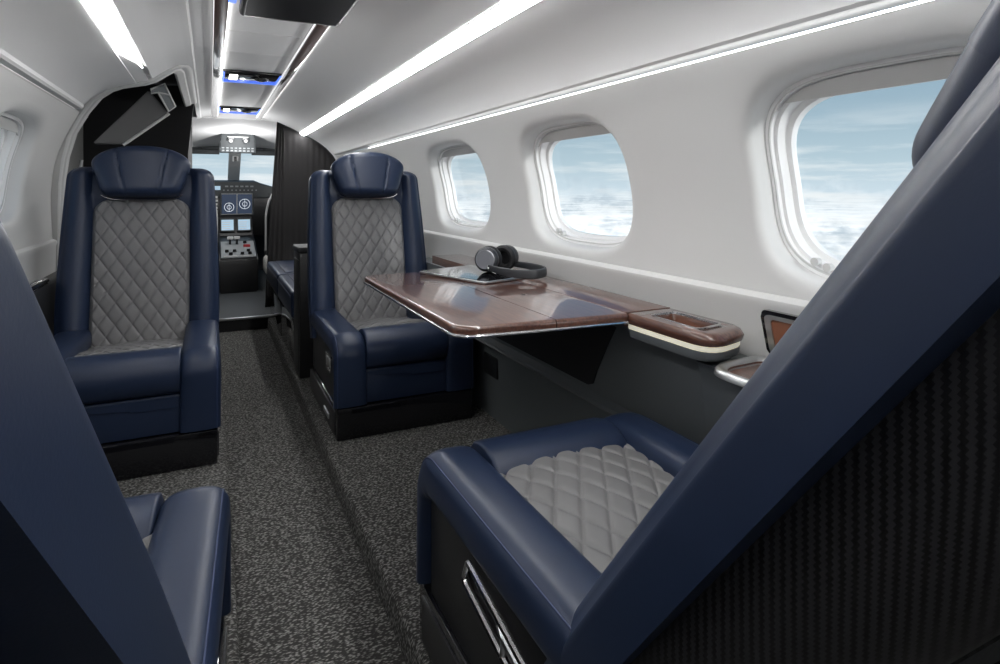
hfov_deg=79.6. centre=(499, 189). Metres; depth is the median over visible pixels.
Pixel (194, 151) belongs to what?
sun visor
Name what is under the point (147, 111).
door frame
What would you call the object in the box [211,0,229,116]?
rail
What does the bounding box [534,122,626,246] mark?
window
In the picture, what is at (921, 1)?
trim
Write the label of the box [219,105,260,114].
light bar
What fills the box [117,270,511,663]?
floor
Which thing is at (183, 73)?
trim
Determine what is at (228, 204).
panel
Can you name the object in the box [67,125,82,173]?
wall
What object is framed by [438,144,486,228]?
window
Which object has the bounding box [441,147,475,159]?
blind
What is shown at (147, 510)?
cushion
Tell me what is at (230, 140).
light
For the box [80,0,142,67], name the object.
recessed light
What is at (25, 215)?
wall
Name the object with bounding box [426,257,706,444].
wall panel
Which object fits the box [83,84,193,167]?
wall
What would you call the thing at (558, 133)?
blind
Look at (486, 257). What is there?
ear cup
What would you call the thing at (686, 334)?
ledge
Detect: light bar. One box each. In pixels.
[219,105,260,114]
[222,69,281,84]
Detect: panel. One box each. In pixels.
[215,193,271,235]
[219,0,312,107]
[219,133,255,153]
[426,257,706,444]
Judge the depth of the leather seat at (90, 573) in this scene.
0.20 m
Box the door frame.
[94,83,175,145]
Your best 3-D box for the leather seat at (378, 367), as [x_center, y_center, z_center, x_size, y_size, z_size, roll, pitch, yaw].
[-0.512,0.353,2.568,0.539,1.054,0.826,0,0,-26]
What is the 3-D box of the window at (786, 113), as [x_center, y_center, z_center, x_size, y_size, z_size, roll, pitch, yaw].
[0.677,-0.017,1.005,0.147,0.427,0.574,0,0,-26]
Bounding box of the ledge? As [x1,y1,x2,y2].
[432,254,743,361]
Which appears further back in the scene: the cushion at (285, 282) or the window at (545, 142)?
the cushion at (285, 282)
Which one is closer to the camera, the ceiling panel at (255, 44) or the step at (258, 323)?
the ceiling panel at (255, 44)
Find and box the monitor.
[228,0,357,26]
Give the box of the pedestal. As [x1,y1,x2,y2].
[218,216,257,293]
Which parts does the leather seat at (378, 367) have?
panel, plinth trim, backrest, headrest trim, quilted panel, quilted seat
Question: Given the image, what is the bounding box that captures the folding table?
[363,272,628,337]
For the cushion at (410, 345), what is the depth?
2.21 m
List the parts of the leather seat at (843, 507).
plinth trim, panel, recline lever, quilted seat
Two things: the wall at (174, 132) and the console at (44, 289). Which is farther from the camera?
the wall at (174, 132)
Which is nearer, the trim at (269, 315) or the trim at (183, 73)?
the trim at (183, 73)
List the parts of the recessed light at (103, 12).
rail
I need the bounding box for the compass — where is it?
[232,156,238,161]
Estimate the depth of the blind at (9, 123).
2.01 m
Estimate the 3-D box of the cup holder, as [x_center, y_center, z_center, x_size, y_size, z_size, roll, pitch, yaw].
[0.509,0.290,1.056,0.166,0.106,0.268,0,0,-26]
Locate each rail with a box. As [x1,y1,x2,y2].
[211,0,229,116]
[256,24,328,119]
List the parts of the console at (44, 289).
latch plate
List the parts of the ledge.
recess trim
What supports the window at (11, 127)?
in the wall at (25, 215)
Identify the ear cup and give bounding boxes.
[474,246,501,271]
[496,245,518,268]
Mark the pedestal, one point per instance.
(237, 252)
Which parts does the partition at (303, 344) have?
door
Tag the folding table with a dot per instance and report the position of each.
(457, 308)
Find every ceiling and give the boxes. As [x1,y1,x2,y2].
[0,0,917,154]
[192,118,354,159]
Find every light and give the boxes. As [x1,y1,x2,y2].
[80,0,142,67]
[211,0,213,115]
[218,3,229,108]
[227,137,233,143]
[300,0,543,134]
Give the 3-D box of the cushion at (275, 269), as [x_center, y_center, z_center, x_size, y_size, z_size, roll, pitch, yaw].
[-1.226,0.575,4.056,0.598,0.139,0.722,0,0,-26]
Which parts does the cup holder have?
lid frame, lid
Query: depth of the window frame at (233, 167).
5.98 m
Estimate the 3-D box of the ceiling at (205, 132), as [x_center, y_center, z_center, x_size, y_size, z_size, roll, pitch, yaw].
[-2.228,-0.135,5.115,1.940,0.830,1.550,0,0,-26]
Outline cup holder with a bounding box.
[714,310,797,386]
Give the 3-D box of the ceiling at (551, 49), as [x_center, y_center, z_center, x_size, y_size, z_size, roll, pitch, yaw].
[-0.651,-0.419,1.829,1.450,0.282,5.860,0,0,-26]
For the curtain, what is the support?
hanging from the ceiling at (551, 49)
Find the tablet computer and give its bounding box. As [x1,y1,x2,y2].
[420,265,518,283]
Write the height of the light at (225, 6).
0.008 m
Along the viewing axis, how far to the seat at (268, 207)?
5.01 m
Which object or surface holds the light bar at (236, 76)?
attached to the ceiling at (551, 49)
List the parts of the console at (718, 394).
panel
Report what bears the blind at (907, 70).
attached to the window at (786, 113)
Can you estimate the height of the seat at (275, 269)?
0.380 m
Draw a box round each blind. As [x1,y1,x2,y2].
[0,116,18,135]
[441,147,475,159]
[538,126,609,146]
[778,56,959,110]
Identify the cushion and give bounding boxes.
[64,347,181,404]
[124,492,163,538]
[267,261,293,294]
[278,275,293,318]
[359,322,447,367]
[470,417,626,474]
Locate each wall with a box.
[0,65,87,282]
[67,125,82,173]
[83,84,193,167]
[154,73,177,85]
[254,236,264,269]
[336,0,990,355]
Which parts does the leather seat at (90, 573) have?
quilted seat, plinth trim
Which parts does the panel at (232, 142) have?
switch panel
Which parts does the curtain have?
rail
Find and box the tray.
[728,361,762,378]
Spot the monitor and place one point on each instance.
(319, 12)
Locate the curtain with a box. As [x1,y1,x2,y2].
[265,122,334,306]
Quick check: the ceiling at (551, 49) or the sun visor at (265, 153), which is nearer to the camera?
the ceiling at (551, 49)
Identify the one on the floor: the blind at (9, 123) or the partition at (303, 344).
the partition at (303, 344)
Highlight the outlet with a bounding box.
[484,352,497,379]
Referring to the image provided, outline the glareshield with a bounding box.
[214,180,271,197]
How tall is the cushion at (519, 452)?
0.136 m
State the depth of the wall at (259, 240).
6.48 m
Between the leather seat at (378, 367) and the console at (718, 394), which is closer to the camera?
the console at (718, 394)
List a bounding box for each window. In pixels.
[0,112,23,212]
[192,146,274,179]
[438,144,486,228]
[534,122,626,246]
[765,47,964,277]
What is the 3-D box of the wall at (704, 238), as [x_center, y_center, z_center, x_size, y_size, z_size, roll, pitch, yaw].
[0.047,0.041,2.166,0.166,0.619,5.860,0,0,-26]
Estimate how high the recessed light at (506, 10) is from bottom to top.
0.027 m
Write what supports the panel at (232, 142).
attached to the ceiling at (205, 132)
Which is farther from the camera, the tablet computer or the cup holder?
the tablet computer
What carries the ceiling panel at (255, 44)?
attached to the ceiling at (551, 49)
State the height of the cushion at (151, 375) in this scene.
0.128 m
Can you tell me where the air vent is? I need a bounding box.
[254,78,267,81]
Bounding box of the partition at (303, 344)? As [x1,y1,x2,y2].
[293,244,312,378]
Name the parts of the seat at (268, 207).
backrest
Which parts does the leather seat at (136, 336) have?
quilted seat, backrest, quilted panel, headrest trim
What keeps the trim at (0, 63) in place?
attached to the wall at (25, 215)
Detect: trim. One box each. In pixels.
[0,63,74,108]
[51,65,196,270]
[114,49,147,81]
[192,104,268,121]
[219,314,271,321]
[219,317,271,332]
[369,0,931,147]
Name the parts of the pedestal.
plate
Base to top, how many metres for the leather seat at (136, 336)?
1.054 m
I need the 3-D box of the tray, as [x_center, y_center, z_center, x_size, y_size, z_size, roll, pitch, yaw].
[0.511,0.333,1.054,0.124,0.020,0.225,0,0,-26]
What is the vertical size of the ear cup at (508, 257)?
0.087 m
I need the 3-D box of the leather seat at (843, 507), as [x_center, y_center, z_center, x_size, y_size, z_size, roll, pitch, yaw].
[0.301,0.346,0.792,0.519,1.099,1.102,0,0,-26]
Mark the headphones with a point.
(500, 259)
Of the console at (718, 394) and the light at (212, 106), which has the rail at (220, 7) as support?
the light at (212, 106)
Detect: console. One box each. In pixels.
[30,271,56,335]
[695,353,999,663]
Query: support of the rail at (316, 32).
attached to the ceiling at (551, 49)
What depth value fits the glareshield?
5.86 m
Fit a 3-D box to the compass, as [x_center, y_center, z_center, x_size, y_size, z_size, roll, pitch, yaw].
[-2.561,-0.302,5.803,0.056,0.055,0.062,0,0,-26]
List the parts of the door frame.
edge trim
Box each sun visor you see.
[192,147,218,153]
[252,149,274,155]
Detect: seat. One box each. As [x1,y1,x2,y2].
[0,222,230,663]
[53,146,220,480]
[263,194,271,273]
[267,260,293,335]
[277,274,293,360]
[307,152,473,441]
[416,0,999,663]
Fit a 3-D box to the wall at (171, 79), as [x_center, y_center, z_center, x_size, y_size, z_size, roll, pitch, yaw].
[-0.688,0.210,1.889,1.905,1.720,6.000,0,0,-26]
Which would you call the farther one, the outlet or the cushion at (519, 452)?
the outlet
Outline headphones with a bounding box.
[474,245,546,278]
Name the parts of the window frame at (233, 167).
post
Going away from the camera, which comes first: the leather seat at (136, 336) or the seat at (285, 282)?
the leather seat at (136, 336)
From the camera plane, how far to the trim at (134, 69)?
2.10 m
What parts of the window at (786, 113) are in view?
latch knob, latch knob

